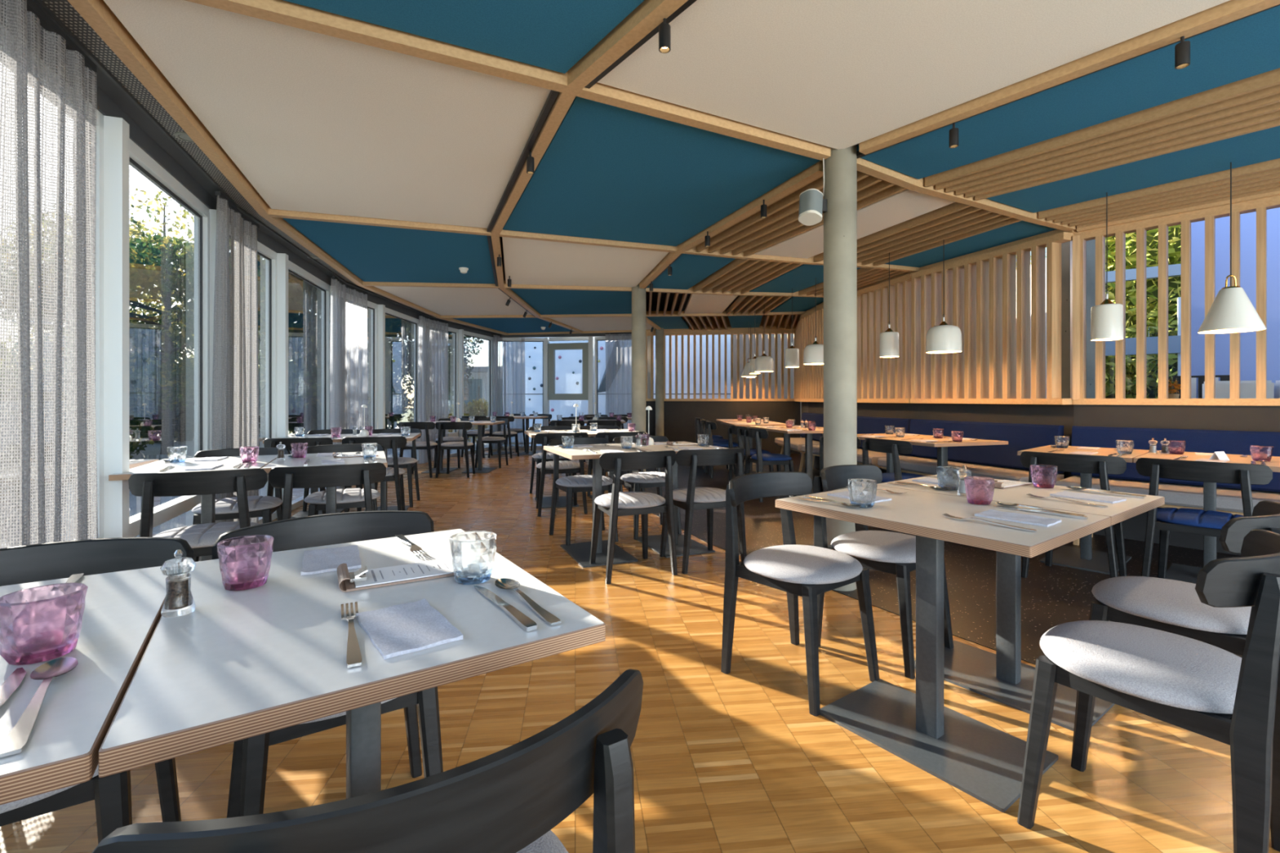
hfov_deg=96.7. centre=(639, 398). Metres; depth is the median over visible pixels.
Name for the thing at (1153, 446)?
mill
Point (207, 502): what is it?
dining table
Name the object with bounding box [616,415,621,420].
tumbler
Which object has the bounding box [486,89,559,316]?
track
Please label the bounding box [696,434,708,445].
tumbler
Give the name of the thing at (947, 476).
tumbler
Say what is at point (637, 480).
dining chair
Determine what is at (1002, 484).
menu board
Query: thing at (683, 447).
napkin
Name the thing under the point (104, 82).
trim
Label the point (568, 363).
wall
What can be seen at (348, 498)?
dining chair
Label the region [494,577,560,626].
spoon
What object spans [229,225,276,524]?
window
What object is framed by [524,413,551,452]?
dining chair
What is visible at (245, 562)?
tumbler
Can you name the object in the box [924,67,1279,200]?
ceiling slats
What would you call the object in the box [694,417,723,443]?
dining chair
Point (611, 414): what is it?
tumbler
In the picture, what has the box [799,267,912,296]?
ceiling slats
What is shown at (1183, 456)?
fork
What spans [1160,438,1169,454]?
mill
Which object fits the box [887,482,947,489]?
spoon
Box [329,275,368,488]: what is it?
window curtain
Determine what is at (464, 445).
dining chair
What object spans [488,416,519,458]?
dining chair
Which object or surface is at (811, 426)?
tumbler
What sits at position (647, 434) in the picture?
tumbler
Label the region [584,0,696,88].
track
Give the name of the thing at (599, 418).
dining chair
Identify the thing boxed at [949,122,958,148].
ceiling spotlight
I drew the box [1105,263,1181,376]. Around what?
window frame
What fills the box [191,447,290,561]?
dining chair
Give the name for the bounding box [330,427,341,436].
tumbler
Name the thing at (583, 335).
wall
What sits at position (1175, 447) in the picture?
tumbler
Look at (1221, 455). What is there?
tent card
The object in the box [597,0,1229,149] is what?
ceiling panel
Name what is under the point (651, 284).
ceiling spotlight
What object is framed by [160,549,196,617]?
mill
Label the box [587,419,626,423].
dining table
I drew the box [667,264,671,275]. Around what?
ceiling spotlight
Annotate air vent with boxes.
[173,131,195,142]
[306,255,319,259]
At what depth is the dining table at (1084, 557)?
3.88 m
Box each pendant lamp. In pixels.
[741,321,756,377]
[746,324,755,377]
[749,352,760,373]
[755,349,773,372]
[785,288,799,367]
[803,277,823,364]
[879,252,899,357]
[925,239,962,353]
[1090,191,1123,341]
[1197,162,1266,333]
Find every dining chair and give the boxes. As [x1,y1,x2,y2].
[0,537,193,844]
[92,668,643,852]
[128,467,267,556]
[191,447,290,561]
[212,511,443,817]
[263,437,333,514]
[268,462,386,519]
[302,429,359,511]
[304,444,384,515]
[342,435,406,512]
[372,428,421,507]
[398,422,439,477]
[433,417,469,468]
[435,422,475,477]
[461,416,493,457]
[475,417,508,468]
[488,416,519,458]
[501,413,525,452]
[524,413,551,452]
[528,426,572,497]
[534,432,588,516]
[548,437,617,545]
[550,420,584,462]
[561,417,586,462]
[571,416,592,437]
[579,425,622,496]
[583,414,607,425]
[587,420,621,468]
[590,450,677,584]
[591,417,616,437]
[595,431,645,494]
[613,414,631,421]
[613,435,681,539]
[621,417,627,429]
[659,447,746,573]
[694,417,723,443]
[699,419,733,472]
[704,421,737,478]
[720,471,879,716]
[728,425,773,484]
[744,426,796,502]
[813,464,953,679]
[819,433,861,475]
[862,437,925,533]
[1017,528,1279,852]
[1020,451,1127,577]
[1088,500,1279,655]
[1135,457,1272,578]
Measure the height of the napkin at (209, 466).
0.008 m
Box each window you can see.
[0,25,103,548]
[128,137,209,561]
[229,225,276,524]
[288,260,329,511]
[340,293,377,429]
[385,307,419,464]
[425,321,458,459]
[463,330,493,454]
[497,337,543,448]
[547,336,588,399]
[594,335,631,414]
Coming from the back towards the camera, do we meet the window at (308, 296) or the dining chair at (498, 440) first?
the dining chair at (498, 440)
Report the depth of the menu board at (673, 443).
4.38 m
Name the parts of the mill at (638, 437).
glass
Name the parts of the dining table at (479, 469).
plate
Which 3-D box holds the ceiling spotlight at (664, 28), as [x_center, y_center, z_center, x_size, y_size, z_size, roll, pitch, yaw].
[0.091,-1.349,2.097,0.044,0.126,0.044,0,0,-17]
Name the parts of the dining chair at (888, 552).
leg, backrest, leg, seat frame, leg, leg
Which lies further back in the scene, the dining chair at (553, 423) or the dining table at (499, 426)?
the dining table at (499, 426)
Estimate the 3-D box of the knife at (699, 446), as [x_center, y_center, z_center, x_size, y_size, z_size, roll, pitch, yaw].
[0.504,0.354,4.169,0.020,0.008,0.250,0,0,-25]
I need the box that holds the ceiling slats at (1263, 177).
[1038,158,1279,228]
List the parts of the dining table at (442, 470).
plate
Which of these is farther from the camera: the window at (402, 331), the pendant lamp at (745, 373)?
the pendant lamp at (745, 373)
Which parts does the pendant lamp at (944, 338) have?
lamp shade, cord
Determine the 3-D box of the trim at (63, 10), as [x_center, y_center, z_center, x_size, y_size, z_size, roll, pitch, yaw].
[-2.084,-1.461,4.971,2.213,0.022,15.213,0,0,-15]
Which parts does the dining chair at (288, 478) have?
leg, backrest, leg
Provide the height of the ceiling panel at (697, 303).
0.045 m
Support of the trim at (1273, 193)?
attached to the wall at (1247, 220)
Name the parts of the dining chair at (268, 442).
leg, backrest, leg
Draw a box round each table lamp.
[360,404,368,435]
[455,402,460,422]
[572,404,578,431]
[592,402,597,420]
[645,405,653,444]
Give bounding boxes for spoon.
[0,657,77,758]
[244,461,253,467]
[368,457,377,462]
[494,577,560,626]
[703,444,724,448]
[795,497,862,507]
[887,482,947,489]
[995,502,1085,515]
[1066,486,1146,497]
[1257,460,1268,465]
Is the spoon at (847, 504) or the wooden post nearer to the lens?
the spoon at (847, 504)
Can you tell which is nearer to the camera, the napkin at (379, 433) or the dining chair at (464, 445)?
the napkin at (379, 433)
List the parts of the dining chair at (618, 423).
backrest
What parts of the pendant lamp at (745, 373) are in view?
lamp shade, cord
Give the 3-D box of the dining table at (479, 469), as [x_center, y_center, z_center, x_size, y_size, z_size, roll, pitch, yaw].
[-2.466,0.733,8.768,0.597,0.750,0.798,0,0,-1]
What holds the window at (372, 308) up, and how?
in the wall at (104, 104)
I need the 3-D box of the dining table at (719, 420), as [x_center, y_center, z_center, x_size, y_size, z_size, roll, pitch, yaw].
[1.720,0.731,9.600,0.798,0.750,0.597,0,0,0]
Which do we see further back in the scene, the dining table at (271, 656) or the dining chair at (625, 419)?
the dining chair at (625, 419)
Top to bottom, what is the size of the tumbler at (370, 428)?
0.086 m
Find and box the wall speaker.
[798,158,826,225]
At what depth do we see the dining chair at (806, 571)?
2.24 m
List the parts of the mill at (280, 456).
glass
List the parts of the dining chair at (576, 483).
leg, leg, backrest, seat frame, leg, leg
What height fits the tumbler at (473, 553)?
0.086 m
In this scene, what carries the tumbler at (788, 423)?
on the dining table at (786, 436)
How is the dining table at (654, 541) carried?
on the floor
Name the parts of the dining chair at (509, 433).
leg, backrest, seat frame, leg, leg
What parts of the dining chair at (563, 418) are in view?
backrest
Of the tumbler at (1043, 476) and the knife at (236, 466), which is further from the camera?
the knife at (236, 466)
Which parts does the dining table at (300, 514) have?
plate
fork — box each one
[66,573,84,582]
[159,464,176,471]
[303,458,309,465]
[341,601,362,667]
[395,534,427,555]
[844,486,906,493]
[942,513,1036,532]
[1026,493,1107,507]
[1173,455,1187,459]
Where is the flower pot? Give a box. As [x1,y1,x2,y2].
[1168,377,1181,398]
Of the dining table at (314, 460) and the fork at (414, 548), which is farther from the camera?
the dining table at (314, 460)
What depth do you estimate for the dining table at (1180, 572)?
3.44 m
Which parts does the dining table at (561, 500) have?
plate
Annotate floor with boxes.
[0,448,1279,852]
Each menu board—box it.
[332,452,377,457]
[337,558,453,591]
[666,441,697,445]
[994,480,1032,488]
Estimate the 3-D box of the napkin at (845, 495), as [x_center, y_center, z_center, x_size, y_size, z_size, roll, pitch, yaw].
[0.792,0.354,2.059,0.112,0.008,0.192,0,0,-33]
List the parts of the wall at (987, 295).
head rail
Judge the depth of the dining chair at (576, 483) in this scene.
4.47 m
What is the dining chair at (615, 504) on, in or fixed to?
on the floor
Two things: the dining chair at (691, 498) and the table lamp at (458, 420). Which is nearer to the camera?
the dining chair at (691, 498)
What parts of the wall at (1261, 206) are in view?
head rail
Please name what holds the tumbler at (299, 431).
on the dining table at (300, 514)
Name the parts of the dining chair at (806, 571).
leg, backrest, leg, seat frame, leg, leg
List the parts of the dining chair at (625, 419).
backrest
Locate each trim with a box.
[7,0,494,333]
[41,0,426,314]
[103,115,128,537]
[209,208,223,522]
[276,253,288,518]
[329,285,337,444]
[377,304,385,429]
[419,320,425,462]
[458,328,463,455]
[493,337,497,431]
[543,337,549,445]
[588,336,594,414]
[623,484,1035,665]
[645,190,1279,332]
[647,335,650,398]
[1070,235,1079,399]
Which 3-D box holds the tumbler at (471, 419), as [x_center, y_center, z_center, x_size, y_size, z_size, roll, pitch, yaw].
[-2.631,0.313,8.894,0.092,0.086,0.091,0,0,42]
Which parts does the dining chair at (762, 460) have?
leg, backrest, leg, seat frame, leg, leg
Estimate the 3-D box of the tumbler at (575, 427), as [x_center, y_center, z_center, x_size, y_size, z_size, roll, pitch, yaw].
[-0.684,0.313,6.087,0.092,0.086,0.091,0,0,30]
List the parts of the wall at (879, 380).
head rail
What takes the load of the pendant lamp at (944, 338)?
hanging from the ceiling slats at (955, 221)
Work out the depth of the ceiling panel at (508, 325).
11.00 m
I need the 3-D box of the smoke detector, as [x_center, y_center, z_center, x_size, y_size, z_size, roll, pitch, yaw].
[-1.940,-1.409,6.260,0.100,0.055,0.100,0,0,0]
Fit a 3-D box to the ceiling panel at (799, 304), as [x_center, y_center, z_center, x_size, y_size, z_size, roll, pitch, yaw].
[2.443,-1.460,8.640,0.555,0.045,1.622,0,0,0]
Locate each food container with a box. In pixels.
[1202,381,1230,398]
[1240,380,1274,398]
[1274,380,1279,398]
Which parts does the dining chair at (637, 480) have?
leg, leg, backrest, seat frame, leg, leg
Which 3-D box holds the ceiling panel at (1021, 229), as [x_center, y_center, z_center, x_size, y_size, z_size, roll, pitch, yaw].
[3.072,-1.460,5.378,0.520,0.045,1.613,0,0,-19]
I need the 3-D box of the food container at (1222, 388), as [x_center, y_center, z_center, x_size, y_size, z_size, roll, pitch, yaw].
[5.160,-0.047,5.090,0.160,0.220,0.220,0,0,38]
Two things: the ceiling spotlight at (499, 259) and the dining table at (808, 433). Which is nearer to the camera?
the ceiling spotlight at (499, 259)
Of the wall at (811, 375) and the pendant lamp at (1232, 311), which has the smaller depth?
the pendant lamp at (1232, 311)
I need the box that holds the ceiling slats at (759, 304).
[726,295,791,315]
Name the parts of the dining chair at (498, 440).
leg, leg, backrest, seat frame, leg, leg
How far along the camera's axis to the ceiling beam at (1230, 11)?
2.42 m
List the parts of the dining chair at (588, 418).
backrest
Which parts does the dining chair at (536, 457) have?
leg, leg, backrest, seat frame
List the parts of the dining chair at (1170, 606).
leg, seat frame, backrest, leg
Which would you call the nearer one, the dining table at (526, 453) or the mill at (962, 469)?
the mill at (962, 469)
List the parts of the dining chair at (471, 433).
leg, leg, backrest, seat frame, leg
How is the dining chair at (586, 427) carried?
on the floor
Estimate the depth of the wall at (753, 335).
13.43 m
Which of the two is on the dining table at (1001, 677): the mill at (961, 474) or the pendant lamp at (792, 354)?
the mill at (961, 474)
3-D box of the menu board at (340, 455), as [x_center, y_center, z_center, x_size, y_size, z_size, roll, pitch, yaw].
[-1.769,0.345,3.536,0.246,0.026,0.115,0,0,-31]
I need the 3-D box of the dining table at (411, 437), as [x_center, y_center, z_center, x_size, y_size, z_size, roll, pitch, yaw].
[-2.480,0.733,5.509,0.597,0.750,0.798,0,0,-16]
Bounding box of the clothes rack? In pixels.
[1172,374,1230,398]
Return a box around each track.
[32,0,498,333]
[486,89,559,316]
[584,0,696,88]
[644,253,683,288]
[856,4,1279,158]
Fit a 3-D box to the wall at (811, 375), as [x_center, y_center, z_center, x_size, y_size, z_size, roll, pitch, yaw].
[2.715,-0.667,8.640,0.140,1.430,1.520,0,0,0]
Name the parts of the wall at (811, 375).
head rail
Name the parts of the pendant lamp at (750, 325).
cord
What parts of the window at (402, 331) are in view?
pane, pane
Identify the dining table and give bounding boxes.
[0,566,167,804]
[98,528,605,799]
[108,454,277,560]
[261,451,387,514]
[262,434,352,518]
[340,432,421,511]
[421,421,463,473]
[462,421,505,473]
[484,415,512,455]
[511,416,548,455]
[524,430,591,508]
[543,443,652,568]
[548,419,587,423]
[579,429,647,499]
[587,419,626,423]
[617,441,726,558]
[715,419,769,465]
[720,421,778,472]
[727,422,786,472]
[748,425,823,488]
[766,427,823,497]
[775,485,1111,812]
[857,433,943,472]
[876,474,1164,731]
[880,437,1008,466]
[1017,444,1149,574]
[1133,450,1279,583]
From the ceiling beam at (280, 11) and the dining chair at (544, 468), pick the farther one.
the dining chair at (544, 468)
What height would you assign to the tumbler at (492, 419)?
0.086 m
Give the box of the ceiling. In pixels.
[490,143,858,316]
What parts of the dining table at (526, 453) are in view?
plate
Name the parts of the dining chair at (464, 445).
leg, leg, backrest, seat frame, leg, leg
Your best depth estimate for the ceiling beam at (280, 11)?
2.24 m
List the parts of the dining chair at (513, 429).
backrest, leg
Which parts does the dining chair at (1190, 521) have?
leg, leg, seat frame, backrest, leg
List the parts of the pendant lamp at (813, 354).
lamp shade, cord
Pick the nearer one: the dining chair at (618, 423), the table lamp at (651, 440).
the table lamp at (651, 440)
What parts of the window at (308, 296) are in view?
pane, pane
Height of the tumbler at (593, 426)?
0.086 m
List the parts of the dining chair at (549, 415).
leg, backrest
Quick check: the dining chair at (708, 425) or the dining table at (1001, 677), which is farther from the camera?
the dining chair at (708, 425)
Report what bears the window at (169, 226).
in the wall at (104, 104)
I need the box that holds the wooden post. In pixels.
[655,328,663,435]
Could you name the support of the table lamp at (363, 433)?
on the dining table at (411, 437)
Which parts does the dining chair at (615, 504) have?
leg, leg, seat frame, backrest, leg, leg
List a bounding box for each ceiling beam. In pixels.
[67,0,507,335]
[185,0,567,92]
[268,205,919,272]
[362,280,631,291]
[440,310,806,318]
[490,0,688,333]
[507,324,796,334]
[576,82,831,160]
[639,160,823,288]
[645,286,823,297]
[645,316,660,329]
[857,157,1076,231]
[858,0,1279,154]
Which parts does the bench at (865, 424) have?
leg, seat, backrest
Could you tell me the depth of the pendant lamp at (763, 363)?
8.50 m
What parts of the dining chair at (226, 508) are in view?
leg, backrest, seat frame, leg, leg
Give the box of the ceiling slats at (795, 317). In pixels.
[763,314,798,328]
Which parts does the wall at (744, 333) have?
head rail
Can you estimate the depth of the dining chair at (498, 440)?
9.24 m
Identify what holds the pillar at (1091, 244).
on the floor
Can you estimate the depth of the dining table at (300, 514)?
5.39 m
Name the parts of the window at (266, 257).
pane, pane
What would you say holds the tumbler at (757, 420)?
on the dining table at (744, 424)
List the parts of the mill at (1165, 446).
glass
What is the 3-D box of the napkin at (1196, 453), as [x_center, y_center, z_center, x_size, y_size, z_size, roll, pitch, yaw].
[3.627,0.354,3.636,0.112,0.008,0.192,0,0,43]
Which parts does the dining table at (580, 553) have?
plate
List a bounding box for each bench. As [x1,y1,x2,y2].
[774,412,823,471]
[801,401,1279,555]
[801,416,911,469]
[877,418,1063,485]
[1055,426,1279,545]
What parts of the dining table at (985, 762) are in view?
plate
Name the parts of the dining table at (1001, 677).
plate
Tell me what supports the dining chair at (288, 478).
on the floor
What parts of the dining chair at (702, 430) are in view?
leg, leg, backrest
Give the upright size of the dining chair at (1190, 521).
0.785 m
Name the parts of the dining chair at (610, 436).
leg, seat frame, backrest, leg, leg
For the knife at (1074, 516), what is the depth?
1.74 m
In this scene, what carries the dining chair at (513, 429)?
on the floor
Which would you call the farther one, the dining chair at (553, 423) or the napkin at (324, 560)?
the dining chair at (553, 423)
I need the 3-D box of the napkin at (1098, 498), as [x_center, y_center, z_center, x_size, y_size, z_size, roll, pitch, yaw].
[1.613,0.354,2.053,0.112,0.008,0.192,0,0,-31]
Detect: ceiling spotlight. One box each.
[497,254,501,266]
[505,297,511,306]
[507,275,511,287]
[526,150,534,173]
[649,281,653,291]
[658,17,671,53]
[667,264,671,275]
[705,231,710,247]
[760,199,766,217]
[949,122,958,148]
[1174,35,1190,69]
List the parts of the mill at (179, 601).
knob, glass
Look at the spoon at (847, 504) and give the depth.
1.91 m
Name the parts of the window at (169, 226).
pane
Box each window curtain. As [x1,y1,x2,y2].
[0,0,97,548]
[211,191,259,523]
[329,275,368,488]
[417,314,448,464]
[492,333,524,448]
[604,332,631,429]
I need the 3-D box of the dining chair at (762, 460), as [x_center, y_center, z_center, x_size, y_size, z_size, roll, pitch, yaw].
[1.446,0.716,6.359,0.471,0.785,0.516,0,0,-10]
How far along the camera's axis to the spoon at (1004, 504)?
1.84 m
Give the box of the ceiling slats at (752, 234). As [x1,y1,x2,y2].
[686,170,907,257]
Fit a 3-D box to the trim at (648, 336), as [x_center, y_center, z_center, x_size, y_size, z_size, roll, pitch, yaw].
[0.207,-0.122,12.137,0.080,2.460,0.100,0,0,13]
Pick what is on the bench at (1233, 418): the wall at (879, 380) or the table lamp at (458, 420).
the wall at (879, 380)
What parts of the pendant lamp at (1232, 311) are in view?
cord, lamp shade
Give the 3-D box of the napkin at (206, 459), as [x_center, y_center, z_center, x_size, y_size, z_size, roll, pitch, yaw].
[-2.530,0.354,3.364,0.112,0.008,0.192,0,0,-20]
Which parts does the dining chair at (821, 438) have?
leg, backrest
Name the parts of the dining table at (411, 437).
plate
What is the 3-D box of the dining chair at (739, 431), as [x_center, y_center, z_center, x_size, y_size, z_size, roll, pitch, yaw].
[1.347,0.716,6.930,0.471,0.785,0.516,0,0,-10]
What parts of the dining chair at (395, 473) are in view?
leg, leg, backrest, seat frame, leg, leg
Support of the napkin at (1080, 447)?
on the dining table at (1084, 557)
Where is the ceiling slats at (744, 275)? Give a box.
[693,258,803,293]
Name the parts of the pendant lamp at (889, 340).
lamp shade, cord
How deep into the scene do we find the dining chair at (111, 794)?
1.26 m
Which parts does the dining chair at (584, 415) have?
backrest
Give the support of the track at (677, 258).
attached to the ceiling beam at (814, 171)
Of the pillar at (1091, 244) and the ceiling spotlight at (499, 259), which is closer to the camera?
the pillar at (1091, 244)
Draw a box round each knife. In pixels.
[0,667,26,708]
[232,462,243,468]
[473,585,537,631]
[698,445,719,448]
[803,495,870,507]
[894,481,928,487]
[994,506,1088,519]
[1060,488,1144,498]
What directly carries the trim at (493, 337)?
attached to the wall at (583, 335)
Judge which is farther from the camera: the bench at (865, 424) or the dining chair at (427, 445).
the dining chair at (427, 445)
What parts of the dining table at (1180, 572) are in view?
plate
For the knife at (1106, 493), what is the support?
on the dining table at (1001, 677)
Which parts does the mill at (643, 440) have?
glass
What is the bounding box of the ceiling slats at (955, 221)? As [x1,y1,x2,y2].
[813,201,1021,266]
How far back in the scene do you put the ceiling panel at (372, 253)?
5.59 m
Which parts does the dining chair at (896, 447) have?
leg, backrest, leg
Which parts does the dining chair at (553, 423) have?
backrest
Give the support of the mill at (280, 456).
on the dining table at (314, 460)
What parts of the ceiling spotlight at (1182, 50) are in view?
stem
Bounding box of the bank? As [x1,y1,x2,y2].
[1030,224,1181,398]
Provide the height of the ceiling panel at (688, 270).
0.045 m
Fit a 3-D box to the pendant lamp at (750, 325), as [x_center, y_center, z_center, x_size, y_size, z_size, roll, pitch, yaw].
[2.160,-0.932,11.100,0.178,1.040,0.178,0,0,0]
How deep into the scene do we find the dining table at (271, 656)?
0.83 m
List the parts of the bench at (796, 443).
seat, leg, backrest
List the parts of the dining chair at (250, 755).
leg, leg, backrest, seat frame, leg, leg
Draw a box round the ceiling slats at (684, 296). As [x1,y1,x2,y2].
[648,292,687,315]
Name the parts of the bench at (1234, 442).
leg, seat, backrest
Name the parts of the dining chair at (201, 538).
leg, backrest, seat frame, leg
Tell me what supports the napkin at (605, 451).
on the dining table at (580, 553)
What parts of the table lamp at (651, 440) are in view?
lamp shade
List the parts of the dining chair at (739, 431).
leg, backrest, leg, leg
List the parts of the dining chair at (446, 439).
leg, seat frame, backrest, leg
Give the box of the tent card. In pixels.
[1208,451,1229,460]
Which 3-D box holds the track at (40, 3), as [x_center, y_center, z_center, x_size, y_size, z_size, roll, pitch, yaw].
[-1.680,-1.442,6.211,3.963,0.018,12.952,0,0,0]
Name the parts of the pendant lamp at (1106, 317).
lamp shade, cord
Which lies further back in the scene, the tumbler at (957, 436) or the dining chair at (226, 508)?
the tumbler at (957, 436)
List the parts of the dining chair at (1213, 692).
leg, leg, seat frame, backrest, leg, leg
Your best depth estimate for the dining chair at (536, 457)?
6.66 m
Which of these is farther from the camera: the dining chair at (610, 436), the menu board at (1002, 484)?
the dining chair at (610, 436)
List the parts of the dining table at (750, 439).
plate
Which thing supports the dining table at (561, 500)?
on the floor
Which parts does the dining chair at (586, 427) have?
leg, backrest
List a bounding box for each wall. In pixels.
[1,0,493,337]
[493,333,631,337]
[502,334,730,445]
[645,329,800,453]
[733,333,801,437]
[794,315,800,401]
[800,303,823,402]
[857,273,911,403]
[910,231,1073,404]
[1030,259,1046,398]
[1072,195,1279,405]
[1191,207,1279,398]
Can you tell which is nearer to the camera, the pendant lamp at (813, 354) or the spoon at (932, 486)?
the spoon at (932, 486)
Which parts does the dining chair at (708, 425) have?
leg, leg, backrest, leg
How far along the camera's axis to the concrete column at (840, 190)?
3.28 m
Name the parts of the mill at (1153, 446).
glass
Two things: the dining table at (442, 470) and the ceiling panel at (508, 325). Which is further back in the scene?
the ceiling panel at (508, 325)
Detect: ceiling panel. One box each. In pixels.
[103,0,551,228]
[282,217,494,284]
[284,0,644,73]
[375,286,532,315]
[453,317,573,333]
[502,96,820,246]
[502,236,668,287]
[510,288,631,315]
[548,316,655,331]
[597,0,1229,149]
[646,253,734,289]
[646,316,688,328]
[684,293,737,313]
[728,315,762,328]
[749,263,861,293]
[754,189,955,258]
[770,296,823,312]
[857,4,1279,179]
[885,220,1057,267]
[986,125,1279,213]
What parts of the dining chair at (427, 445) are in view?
leg, leg, backrest, seat frame, leg, leg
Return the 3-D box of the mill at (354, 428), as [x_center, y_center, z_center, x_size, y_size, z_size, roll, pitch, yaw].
[-2.746,0.306,5.481,0.048,0.105,0.048,0,0,0]
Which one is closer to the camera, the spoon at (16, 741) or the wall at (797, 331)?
the spoon at (16, 741)
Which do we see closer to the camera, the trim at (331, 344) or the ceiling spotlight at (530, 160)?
the ceiling spotlight at (530, 160)
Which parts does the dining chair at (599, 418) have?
backrest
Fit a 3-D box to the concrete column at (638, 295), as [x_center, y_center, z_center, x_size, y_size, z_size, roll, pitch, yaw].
[-0.015,-0.292,7.360,0.186,2.800,0.186,0,0,0]
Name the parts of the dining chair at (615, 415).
backrest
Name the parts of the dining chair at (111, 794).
seat frame, backrest, leg, leg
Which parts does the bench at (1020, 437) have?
seat, backrest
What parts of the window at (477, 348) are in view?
pane, pane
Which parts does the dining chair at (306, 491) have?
leg, backrest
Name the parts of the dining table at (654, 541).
plate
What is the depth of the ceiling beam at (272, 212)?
4.97 m
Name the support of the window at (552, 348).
in the wall at (583, 335)
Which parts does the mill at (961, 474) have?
glass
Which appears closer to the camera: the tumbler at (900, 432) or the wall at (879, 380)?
the tumbler at (900, 432)
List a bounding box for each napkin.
[185,463,223,470]
[194,456,228,461]
[300,545,360,575]
[309,434,328,435]
[316,452,337,456]
[321,458,344,464]
[355,598,462,659]
[377,433,392,435]
[573,444,592,447]
[600,448,624,453]
[653,442,666,444]
[677,446,702,449]
[826,491,891,502]
[862,435,884,436]
[910,440,938,441]
[911,478,937,484]
[974,509,1061,527]
[1049,490,1126,503]
[1069,451,1097,454]
[1076,446,1100,449]
[1195,452,1213,455]
[1195,457,1228,462]
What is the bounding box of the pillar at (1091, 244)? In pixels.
[1061,239,1095,398]
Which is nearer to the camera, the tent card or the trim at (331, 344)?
the tent card
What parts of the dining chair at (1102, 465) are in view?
leg, leg, backrest, leg, leg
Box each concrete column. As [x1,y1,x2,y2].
[631,284,645,472]
[823,143,857,591]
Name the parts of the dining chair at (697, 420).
leg, leg, backrest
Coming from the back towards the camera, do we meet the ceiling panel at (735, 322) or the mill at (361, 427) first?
the ceiling panel at (735, 322)
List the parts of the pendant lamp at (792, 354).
lamp shade, cord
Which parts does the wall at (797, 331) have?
head rail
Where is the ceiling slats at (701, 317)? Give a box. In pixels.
[684,315,727,329]
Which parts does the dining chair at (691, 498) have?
leg, leg, seat frame, leg, backrest, leg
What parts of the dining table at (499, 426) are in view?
plate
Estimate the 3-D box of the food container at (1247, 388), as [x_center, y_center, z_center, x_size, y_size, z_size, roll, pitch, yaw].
[5.340,-0.047,4.950,0.200,0.220,0.220,0,0,38]
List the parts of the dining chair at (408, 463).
backrest, seat frame, leg, leg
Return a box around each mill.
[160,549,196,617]
[275,441,285,460]
[352,425,357,435]
[359,424,364,435]
[635,432,641,447]
[640,432,647,446]
[800,419,804,428]
[804,419,808,428]
[956,466,971,496]
[957,465,971,491]
[1148,437,1157,453]
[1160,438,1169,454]
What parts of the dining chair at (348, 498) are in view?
leg, leg, seat frame, backrest, leg, leg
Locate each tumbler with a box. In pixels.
[0,582,88,665]
[166,445,187,462]
[217,534,274,591]
[239,446,258,462]
[290,442,307,457]
[293,426,305,436]
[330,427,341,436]
[361,443,377,457]
[363,426,373,435]
[400,426,410,435]
[429,416,435,422]
[448,530,496,584]
[449,416,456,422]
[468,416,474,422]
[489,416,496,422]
[533,412,537,417]
[533,423,542,431]
[556,414,562,420]
[561,435,574,448]
[572,423,580,432]
[578,415,584,420]
[589,422,597,431]
[608,412,613,417]
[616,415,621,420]
[620,435,633,448]
[627,422,635,431]
[639,433,649,444]
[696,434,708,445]
[737,415,742,420]
[746,417,751,422]
[754,417,761,424]
[762,417,768,423]
[785,420,793,427]
[807,422,816,430]
[847,478,877,507]
[884,425,894,434]
[894,427,905,437]
[932,428,943,438]
[936,466,962,490]
[951,431,963,442]
[964,475,995,504]
[1030,464,1057,488]
[1053,435,1069,448]
[1115,440,1133,453]
[1167,440,1186,454]
[1249,445,1273,462]
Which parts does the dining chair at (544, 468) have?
leg, leg, seat frame, backrest, leg, leg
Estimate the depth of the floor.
1.91 m
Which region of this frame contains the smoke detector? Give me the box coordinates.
[458,266,468,273]
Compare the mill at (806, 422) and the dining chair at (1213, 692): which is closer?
the dining chair at (1213, 692)
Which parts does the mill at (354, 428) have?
glass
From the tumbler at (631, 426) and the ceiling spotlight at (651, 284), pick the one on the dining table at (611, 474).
the tumbler at (631, 426)
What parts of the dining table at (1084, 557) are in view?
plate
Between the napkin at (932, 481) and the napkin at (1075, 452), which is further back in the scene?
the napkin at (1075, 452)
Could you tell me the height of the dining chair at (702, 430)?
0.785 m
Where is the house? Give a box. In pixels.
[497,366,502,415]
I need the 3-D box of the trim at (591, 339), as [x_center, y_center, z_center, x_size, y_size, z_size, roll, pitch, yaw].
[-1.063,-0.122,12.415,0.100,2.460,0.120,0,0,13]
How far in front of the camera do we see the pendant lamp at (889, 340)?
5.52 m
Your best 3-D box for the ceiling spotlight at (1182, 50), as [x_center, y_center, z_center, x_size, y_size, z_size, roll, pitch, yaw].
[2.098,-1.349,2.200,0.044,0.126,0.044,0,0,-17]
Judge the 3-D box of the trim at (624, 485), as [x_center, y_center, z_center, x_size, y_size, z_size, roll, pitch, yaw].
[1.125,1.106,5.374,1.843,0.003,13.950,0,0,-18]

